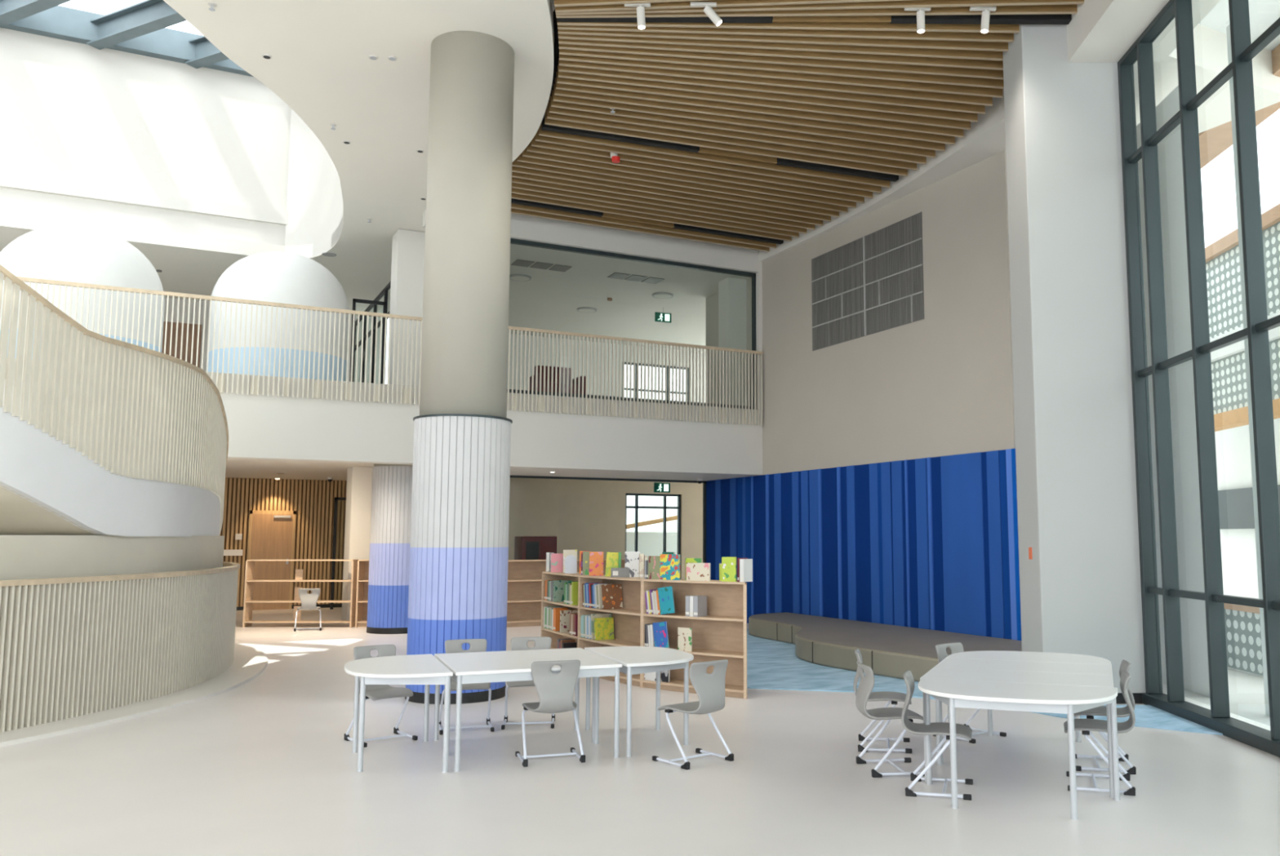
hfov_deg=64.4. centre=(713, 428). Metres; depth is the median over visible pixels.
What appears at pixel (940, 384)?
wall
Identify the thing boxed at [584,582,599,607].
book
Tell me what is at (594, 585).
book
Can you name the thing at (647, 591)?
book
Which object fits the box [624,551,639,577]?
book
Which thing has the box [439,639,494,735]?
chair
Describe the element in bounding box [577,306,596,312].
recessed light
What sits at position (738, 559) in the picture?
book
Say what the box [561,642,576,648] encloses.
book
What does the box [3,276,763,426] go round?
balustrade
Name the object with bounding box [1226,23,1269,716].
post
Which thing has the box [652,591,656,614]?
book
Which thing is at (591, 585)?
book
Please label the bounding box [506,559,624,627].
shelf
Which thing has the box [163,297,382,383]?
wall
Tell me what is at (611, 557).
book
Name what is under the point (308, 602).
chair
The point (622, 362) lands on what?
window
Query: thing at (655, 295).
diffuser
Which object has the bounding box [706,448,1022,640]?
wall panel
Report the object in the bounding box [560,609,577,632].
book
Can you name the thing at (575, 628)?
book
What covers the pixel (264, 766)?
floor
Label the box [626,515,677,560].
stair
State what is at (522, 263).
ceiling vent
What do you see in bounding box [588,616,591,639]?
book
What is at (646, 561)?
book
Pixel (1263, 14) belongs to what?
canopy
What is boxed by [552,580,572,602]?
book
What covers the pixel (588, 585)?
book
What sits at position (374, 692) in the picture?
chair
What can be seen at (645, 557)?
book
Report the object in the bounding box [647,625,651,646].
book
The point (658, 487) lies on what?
exit sign
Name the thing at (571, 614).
book
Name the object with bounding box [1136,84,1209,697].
pier
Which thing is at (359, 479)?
wall
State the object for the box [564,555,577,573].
bookend
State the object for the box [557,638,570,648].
book
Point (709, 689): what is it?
chair
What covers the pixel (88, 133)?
wall
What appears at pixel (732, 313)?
column
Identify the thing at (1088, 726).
chair
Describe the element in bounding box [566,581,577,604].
book
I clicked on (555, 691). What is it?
chair
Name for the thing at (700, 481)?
security camera
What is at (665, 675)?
book
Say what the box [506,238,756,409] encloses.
window
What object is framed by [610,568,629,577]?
storage box
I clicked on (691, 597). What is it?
book
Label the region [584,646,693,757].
round table
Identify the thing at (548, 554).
book
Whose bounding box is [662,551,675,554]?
book
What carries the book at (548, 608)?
on the bookshelf at (722, 634)
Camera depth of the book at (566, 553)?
13.08 m
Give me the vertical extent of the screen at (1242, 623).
0.800 m
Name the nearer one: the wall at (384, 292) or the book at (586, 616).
the book at (586, 616)
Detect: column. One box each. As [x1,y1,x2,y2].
[366,463,413,634]
[404,30,514,704]
[718,277,746,405]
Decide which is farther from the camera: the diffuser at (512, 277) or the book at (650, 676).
the diffuser at (512, 277)
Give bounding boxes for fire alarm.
[610,152,620,163]
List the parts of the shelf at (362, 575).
panel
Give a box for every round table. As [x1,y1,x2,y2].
[344,654,453,773]
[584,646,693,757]
[918,678,1120,820]
[946,650,1111,742]
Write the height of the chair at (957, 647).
0.723 m
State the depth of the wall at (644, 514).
31.92 m
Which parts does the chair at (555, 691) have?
frame, frame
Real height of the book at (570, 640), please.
0.250 m
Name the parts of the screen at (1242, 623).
rail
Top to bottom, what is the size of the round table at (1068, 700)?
0.672 m
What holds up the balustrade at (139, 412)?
on the stair at (63, 514)
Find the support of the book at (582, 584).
on the bookshelf at (722, 634)
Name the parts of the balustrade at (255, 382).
fixing plate, fixing plate, fixing plate, fixing plate, fixing plate, fixing plate, rail, fixing plate, fixing plate, fixing plate, fixing plate, fixing plate, fixing plate, fixing plate, fixing plate, fixing plate, fixing plate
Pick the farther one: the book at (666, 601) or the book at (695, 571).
the book at (666, 601)
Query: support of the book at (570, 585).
on the bookshelf at (722, 634)
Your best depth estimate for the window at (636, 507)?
23.85 m
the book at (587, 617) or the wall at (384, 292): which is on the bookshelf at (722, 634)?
the book at (587, 617)
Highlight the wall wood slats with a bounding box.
[219,477,346,610]
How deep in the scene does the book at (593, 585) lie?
11.80 m
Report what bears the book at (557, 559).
on the bookshelf at (722, 634)
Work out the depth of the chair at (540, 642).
8.90 m
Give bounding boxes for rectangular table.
[433,648,598,754]
[444,655,622,772]
[920,667,1114,798]
[933,657,1112,775]
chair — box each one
[293,588,321,631]
[343,644,417,747]
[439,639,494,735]
[501,636,555,729]
[515,660,585,767]
[652,659,733,770]
[853,648,911,753]
[855,661,924,777]
[901,671,973,800]
[933,642,1006,743]
[1063,670,1135,795]
[1073,660,1136,774]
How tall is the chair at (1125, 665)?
0.723 m
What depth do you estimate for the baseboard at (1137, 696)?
9.79 m
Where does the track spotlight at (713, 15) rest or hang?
hanging from the ceiling at (753, 130)
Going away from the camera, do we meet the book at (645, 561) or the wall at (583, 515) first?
the book at (645, 561)
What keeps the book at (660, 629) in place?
on the bookshelf at (722, 634)
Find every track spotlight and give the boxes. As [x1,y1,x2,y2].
[624,2,650,29]
[690,1,722,26]
[904,7,930,33]
[969,5,996,33]
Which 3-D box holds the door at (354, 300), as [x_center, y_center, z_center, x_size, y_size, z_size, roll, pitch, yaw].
[-6.203,-1.377,18.149,0.580,1.860,0.040,3,-7,-28]
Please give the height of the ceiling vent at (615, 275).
0.011 m
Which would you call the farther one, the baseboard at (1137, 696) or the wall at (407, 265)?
the wall at (407, 265)
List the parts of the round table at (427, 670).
leg, leg, leg, leg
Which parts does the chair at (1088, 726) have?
frame, frame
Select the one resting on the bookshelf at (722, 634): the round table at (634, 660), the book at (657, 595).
the book at (657, 595)
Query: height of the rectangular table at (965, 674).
0.672 m
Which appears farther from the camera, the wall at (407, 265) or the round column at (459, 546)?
the wall at (407, 265)
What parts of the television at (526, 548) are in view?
door, door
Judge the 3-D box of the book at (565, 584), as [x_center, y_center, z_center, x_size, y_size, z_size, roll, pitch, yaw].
[-1.770,2.054,12.585,0.171,0.260,0.050,3,-7,-26]
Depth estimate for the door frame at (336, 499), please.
22.74 m
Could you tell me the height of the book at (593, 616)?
0.291 m
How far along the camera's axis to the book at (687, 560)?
10.70 m
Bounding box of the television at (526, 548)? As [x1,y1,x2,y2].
[514,536,556,559]
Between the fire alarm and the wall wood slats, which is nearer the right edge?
the fire alarm
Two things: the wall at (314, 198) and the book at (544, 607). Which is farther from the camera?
the wall at (314, 198)
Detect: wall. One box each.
[0,27,291,245]
[0,561,239,732]
[2,208,762,475]
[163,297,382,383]
[220,477,346,606]
[284,108,343,257]
[341,466,373,625]
[352,280,391,384]
[386,228,425,386]
[506,333,705,403]
[507,477,702,579]
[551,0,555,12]
[624,364,685,532]
[705,150,1015,475]
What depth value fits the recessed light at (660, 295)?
20.91 m
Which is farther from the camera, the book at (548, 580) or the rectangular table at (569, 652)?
the book at (548, 580)
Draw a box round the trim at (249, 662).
[0,643,267,747]
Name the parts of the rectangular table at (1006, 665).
leg, leg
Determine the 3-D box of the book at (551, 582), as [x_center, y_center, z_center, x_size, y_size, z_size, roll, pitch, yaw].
[-2.031,2.111,13.113,0.171,0.260,0.050,3,-7,-25]
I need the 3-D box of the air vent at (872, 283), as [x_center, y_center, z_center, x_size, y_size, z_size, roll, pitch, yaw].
[2.402,-2.283,16.322,0.030,1.630,2.940,3,-7,-28]
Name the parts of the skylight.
frosted pane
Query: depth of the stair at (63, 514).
9.43 m
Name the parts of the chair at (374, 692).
frame, frame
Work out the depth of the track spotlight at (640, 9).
10.05 m
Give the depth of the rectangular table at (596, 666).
7.37 m
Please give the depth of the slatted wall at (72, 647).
9.24 m
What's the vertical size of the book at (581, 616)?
0.252 m
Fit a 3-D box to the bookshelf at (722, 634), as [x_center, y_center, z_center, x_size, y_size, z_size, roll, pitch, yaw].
[-1.020,2.295,11.691,0.642,1.150,4.143,5,-8,-38]
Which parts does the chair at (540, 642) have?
frame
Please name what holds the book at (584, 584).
on the bookshelf at (722, 634)
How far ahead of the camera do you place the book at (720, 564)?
10.48 m
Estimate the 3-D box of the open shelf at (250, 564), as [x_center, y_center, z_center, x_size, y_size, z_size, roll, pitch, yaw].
[-7.444,2.984,18.287,1.948,1.200,0.309,0,-6,0]
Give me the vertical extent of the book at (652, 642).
0.252 m
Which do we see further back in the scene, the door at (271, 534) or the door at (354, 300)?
the door at (271, 534)
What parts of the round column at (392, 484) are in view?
skirting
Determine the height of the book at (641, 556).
0.270 m
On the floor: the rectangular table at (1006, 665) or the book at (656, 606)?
the rectangular table at (1006, 665)
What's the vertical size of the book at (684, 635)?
0.240 m
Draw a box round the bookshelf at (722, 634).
[541,571,747,699]
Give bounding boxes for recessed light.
[262,53,271,58]
[342,140,351,144]
[368,54,377,60]
[387,55,396,61]
[416,149,423,152]
[509,274,531,281]
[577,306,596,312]
[652,292,673,298]
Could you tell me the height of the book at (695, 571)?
0.185 m
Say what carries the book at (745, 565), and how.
on the bookshelf at (722, 634)
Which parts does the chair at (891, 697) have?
frame, frame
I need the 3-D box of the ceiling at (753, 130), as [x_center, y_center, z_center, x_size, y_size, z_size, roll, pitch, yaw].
[-7.556,-4.825,5.467,25.517,0.270,36.888,2,-6,-17]
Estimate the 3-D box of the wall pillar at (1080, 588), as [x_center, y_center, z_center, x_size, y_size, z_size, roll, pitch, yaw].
[3.781,-0.972,10.545,1.150,7.400,0.700,0,-6,0]
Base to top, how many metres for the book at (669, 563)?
0.270 m
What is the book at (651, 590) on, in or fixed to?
on the bookshelf at (722, 634)
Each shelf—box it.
[242,560,358,627]
[355,560,368,627]
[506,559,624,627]
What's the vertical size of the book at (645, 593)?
0.231 m
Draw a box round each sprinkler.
[208,1,217,11]
[329,123,337,129]
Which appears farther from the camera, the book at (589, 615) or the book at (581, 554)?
the book at (581, 554)
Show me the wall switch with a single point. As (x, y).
(238, 536)
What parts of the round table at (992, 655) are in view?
leg, leg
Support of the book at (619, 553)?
on the bookshelf at (722, 634)
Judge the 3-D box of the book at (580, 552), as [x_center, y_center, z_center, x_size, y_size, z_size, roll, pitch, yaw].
[-1.610,1.676,12.621,0.130,0.280,0.020,1,-6,-6]
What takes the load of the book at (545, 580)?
on the bookshelf at (722, 634)
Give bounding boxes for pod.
[0,225,164,359]
[206,251,349,381]
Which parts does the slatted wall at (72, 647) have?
rail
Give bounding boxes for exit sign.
[653,482,670,493]
[654,306,671,323]
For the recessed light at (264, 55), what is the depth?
11.08 m
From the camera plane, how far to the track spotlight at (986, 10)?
10.14 m
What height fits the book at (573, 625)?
0.260 m
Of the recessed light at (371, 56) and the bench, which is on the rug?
the bench
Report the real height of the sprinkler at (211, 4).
0.059 m
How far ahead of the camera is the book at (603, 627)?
11.72 m
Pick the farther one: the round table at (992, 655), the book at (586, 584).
the book at (586, 584)
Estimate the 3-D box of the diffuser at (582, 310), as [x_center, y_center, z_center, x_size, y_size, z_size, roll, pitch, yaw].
[-2.795,-2.586,22.292,0.360,0.004,0.360,3,-7,-28]
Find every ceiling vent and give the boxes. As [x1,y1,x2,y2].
[511,259,571,271]
[607,272,664,284]
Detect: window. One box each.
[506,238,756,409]
[510,475,706,563]
[622,361,688,401]
[625,493,680,579]
[1117,0,1279,757]
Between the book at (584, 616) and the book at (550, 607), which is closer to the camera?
the book at (584, 616)
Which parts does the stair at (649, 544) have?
handrail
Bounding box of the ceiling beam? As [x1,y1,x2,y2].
[1066,0,1220,62]
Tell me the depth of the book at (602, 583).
11.87 m
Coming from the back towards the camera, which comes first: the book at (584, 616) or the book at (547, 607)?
the book at (547, 607)
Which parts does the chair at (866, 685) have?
frame, frame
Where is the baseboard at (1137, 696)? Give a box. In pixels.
[1115,693,1146,703]
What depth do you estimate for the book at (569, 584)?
12.41 m
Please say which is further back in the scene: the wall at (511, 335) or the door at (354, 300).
the wall at (511, 335)
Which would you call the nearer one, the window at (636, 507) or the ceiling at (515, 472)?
the ceiling at (515, 472)
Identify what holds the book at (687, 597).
on the bookshelf at (722, 634)
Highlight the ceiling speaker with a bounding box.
[321,252,336,257]
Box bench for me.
[748,612,1022,682]
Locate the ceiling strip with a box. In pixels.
[758,23,1279,262]
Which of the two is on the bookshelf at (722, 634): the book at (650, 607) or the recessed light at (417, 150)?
the book at (650, 607)
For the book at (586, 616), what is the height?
0.262 m
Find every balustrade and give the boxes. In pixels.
[0,264,228,534]
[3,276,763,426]
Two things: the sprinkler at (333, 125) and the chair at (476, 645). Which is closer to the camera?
the chair at (476, 645)
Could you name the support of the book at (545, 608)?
on the bookshelf at (722, 634)
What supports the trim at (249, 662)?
on the floor
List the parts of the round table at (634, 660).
leg, leg, leg, leg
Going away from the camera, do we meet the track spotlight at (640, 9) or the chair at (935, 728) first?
the chair at (935, 728)
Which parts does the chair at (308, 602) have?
frame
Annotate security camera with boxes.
[327,476,333,481]
[697,478,702,484]
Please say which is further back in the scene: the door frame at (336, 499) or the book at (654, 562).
the door frame at (336, 499)
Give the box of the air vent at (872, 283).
[810,212,924,351]
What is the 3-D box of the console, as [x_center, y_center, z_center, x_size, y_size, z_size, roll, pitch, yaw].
[-10.646,2.746,22.279,0.500,0.130,0.060,3,-7,-28]
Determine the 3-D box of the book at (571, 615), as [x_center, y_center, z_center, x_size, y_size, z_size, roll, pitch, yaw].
[-1.647,2.392,12.313,0.171,0.250,0.050,3,-7,-28]
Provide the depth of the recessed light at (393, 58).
11.12 m
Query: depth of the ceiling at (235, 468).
19.81 m
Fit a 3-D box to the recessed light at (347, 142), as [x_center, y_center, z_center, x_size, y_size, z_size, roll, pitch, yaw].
[-4.895,-3.812,13.502,0.100,0.015,0.100,3,-7,-28]
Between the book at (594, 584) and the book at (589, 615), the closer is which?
the book at (594, 584)
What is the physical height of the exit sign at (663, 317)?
0.320 m
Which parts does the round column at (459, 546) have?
skirting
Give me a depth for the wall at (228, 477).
23.08 m
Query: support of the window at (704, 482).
in the wall at (940, 384)
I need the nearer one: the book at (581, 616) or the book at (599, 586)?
the book at (599, 586)
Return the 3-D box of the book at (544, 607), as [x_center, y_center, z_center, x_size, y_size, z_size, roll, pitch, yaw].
[-2.147,2.490,13.313,0.171,0.270,0.050,3,-7,-26]
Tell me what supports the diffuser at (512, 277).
attached to the recessed light at (519, 277)
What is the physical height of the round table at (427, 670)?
0.672 m
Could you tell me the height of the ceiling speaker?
0.011 m
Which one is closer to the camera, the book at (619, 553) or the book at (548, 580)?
the book at (619, 553)
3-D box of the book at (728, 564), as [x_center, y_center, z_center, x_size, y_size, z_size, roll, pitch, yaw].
[0.157,1.445,10.346,0.170,0.250,0.015,-4,-7,32]
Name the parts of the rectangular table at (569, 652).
leg, leg, leg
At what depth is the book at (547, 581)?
13.22 m
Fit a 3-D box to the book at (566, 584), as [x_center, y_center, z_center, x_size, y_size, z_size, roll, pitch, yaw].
[-1.747,2.059,12.540,0.171,0.240,0.050,3,-7,-28]
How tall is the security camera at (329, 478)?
0.105 m
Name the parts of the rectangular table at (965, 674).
leg, leg, leg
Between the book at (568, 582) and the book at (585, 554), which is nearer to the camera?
the book at (585, 554)
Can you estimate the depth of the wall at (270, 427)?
17.03 m
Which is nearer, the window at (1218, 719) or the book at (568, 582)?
the window at (1218, 719)
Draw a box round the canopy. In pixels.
[1199,0,1279,168]
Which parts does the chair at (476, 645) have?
frame, frame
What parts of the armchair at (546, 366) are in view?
armrest, backrest, seat, armrest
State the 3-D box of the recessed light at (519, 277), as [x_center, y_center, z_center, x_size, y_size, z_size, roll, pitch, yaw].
[-3.742,-2.899,19.530,0.440,0.033,0.440,3,-7,-28]
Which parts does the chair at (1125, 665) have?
frame, frame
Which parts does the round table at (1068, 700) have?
leg, leg, leg, leg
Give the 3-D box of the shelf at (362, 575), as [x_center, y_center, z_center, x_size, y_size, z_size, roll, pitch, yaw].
[-5.918,2.984,18.289,0.978,1.200,0.306,0,-6,-1]
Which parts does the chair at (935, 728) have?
frame, frame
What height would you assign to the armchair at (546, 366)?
0.800 m
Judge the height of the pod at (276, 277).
2.420 m
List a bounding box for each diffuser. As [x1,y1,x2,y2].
[510,275,528,280]
[578,308,595,312]
[653,293,671,298]
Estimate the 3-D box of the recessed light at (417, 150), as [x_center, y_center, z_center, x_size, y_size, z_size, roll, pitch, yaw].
[-4.005,-3.779,13.808,0.100,0.015,0.100,3,-7,-28]
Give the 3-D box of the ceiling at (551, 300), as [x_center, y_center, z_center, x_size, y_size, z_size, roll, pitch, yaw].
[-1.948,-2.705,22.421,8.600,0.200,7.800,3,-7,-28]
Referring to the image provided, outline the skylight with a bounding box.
[0,0,253,76]
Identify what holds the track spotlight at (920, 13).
hanging from the ceiling at (753, 130)
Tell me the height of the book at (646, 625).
0.252 m
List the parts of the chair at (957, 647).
frame, frame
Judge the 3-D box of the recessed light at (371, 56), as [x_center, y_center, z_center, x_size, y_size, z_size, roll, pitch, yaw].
[-3.741,-4.070,11.116,0.100,0.015,0.100,3,-7,-28]
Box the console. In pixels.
[223,550,243,555]
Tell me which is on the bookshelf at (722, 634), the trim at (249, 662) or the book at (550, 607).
the book at (550, 607)
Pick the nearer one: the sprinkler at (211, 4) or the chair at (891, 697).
the chair at (891, 697)
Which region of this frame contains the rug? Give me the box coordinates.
[746,629,1222,735]
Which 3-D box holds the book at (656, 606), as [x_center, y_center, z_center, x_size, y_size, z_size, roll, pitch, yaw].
[-0.558,1.879,10.880,0.059,0.240,0.171,-5,-8,41]
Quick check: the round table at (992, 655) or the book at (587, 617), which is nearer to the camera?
the round table at (992, 655)
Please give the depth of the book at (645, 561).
11.01 m
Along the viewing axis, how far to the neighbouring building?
16.64 m
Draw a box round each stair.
[0,405,224,580]
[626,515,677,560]
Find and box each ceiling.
[0,0,1084,318]
[225,458,373,480]
[508,244,750,352]
[510,468,751,480]
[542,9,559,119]
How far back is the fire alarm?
14.02 m
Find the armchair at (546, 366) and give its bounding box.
[528,365,586,394]
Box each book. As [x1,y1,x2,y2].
[543,607,546,627]
[544,608,546,628]
[545,580,547,600]
[546,552,550,572]
[546,581,547,600]
[546,606,559,628]
[546,608,550,629]
[547,580,553,600]
[548,581,550,601]
[549,607,564,630]
[550,581,553,601]
[551,553,563,572]
[551,609,553,630]
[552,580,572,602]
[552,608,567,631]
[554,608,568,631]
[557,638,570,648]
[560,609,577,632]
[560,639,574,648]
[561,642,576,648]
[562,550,577,572]
[564,582,567,604]
[565,584,567,604]
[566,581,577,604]
[568,583,571,604]
[569,585,571,604]
[569,613,577,635]
[570,614,573,635]
[571,582,577,605]
[572,613,577,635]
[573,614,577,636]
[579,551,590,573]
[580,616,582,637]
[581,554,582,574]
[582,551,589,575]
[582,583,584,607]
[582,614,591,637]
[583,584,585,607]
[583,616,585,638]
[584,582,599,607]
[585,615,591,638]
[586,584,588,607]
[586,617,588,639]
[587,585,589,607]
[588,582,603,608]
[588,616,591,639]
[589,551,603,576]
[590,584,593,608]
[591,585,594,608]
[591,613,611,639]
[593,583,607,608]
[594,585,597,608]
[594,617,613,640]
[595,586,598,608]
[597,583,612,608]
[601,584,622,609]
[604,552,617,576]
[617,552,621,568]
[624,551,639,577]
[639,553,644,578]
[644,555,647,578]
[644,560,646,578]
[644,592,648,613]
[644,623,653,646]
[644,671,656,681]
[645,590,649,613]
[646,560,648,579]
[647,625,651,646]
[648,555,660,579]
[648,589,657,614]
[648,591,651,614]
[649,624,654,647]
[651,592,654,614]
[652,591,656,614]
[653,621,669,648]
[654,591,657,614]
[655,590,666,614]
[657,586,675,614]
[659,554,679,580]
[661,670,670,682]
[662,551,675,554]
[677,627,692,652]
[685,558,702,580]
[685,595,695,616]
[686,562,710,581]
[689,595,695,617]
[693,595,706,617]
[719,563,721,581]
[721,556,736,582]
[737,558,747,582]
[739,559,752,582]
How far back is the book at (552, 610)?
12.94 m
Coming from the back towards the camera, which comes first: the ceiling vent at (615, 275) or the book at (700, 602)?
the ceiling vent at (615, 275)
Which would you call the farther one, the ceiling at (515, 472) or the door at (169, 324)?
the door at (169, 324)
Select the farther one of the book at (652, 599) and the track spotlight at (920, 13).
the book at (652, 599)
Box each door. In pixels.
[161,321,201,367]
[247,510,296,610]
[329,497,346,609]
[349,298,386,383]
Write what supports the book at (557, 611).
on the bookshelf at (722, 634)
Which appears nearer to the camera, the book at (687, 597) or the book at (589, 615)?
the book at (687, 597)
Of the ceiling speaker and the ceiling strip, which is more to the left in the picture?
the ceiling speaker
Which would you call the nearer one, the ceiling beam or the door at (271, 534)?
the ceiling beam
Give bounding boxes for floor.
[0,607,1279,855]
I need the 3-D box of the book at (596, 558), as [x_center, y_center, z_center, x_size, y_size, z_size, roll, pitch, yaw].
[-1.385,1.603,11.944,0.165,0.280,0.015,1,-6,-6]
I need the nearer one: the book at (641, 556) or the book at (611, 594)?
the book at (641, 556)
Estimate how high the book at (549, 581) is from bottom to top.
0.250 m
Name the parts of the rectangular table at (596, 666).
leg, leg, leg, leg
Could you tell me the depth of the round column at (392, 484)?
17.02 m
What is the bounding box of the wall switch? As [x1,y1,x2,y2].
[235,533,242,539]
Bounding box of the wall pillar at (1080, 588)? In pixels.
[1002,24,1145,693]
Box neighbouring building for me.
[1204,203,1279,599]
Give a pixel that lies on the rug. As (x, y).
(771, 664)
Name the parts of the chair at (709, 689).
frame, frame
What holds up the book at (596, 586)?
on the bookshelf at (722, 634)
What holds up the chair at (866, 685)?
on the floor
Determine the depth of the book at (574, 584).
12.31 m
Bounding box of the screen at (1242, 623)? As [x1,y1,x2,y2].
[1223,603,1263,676]

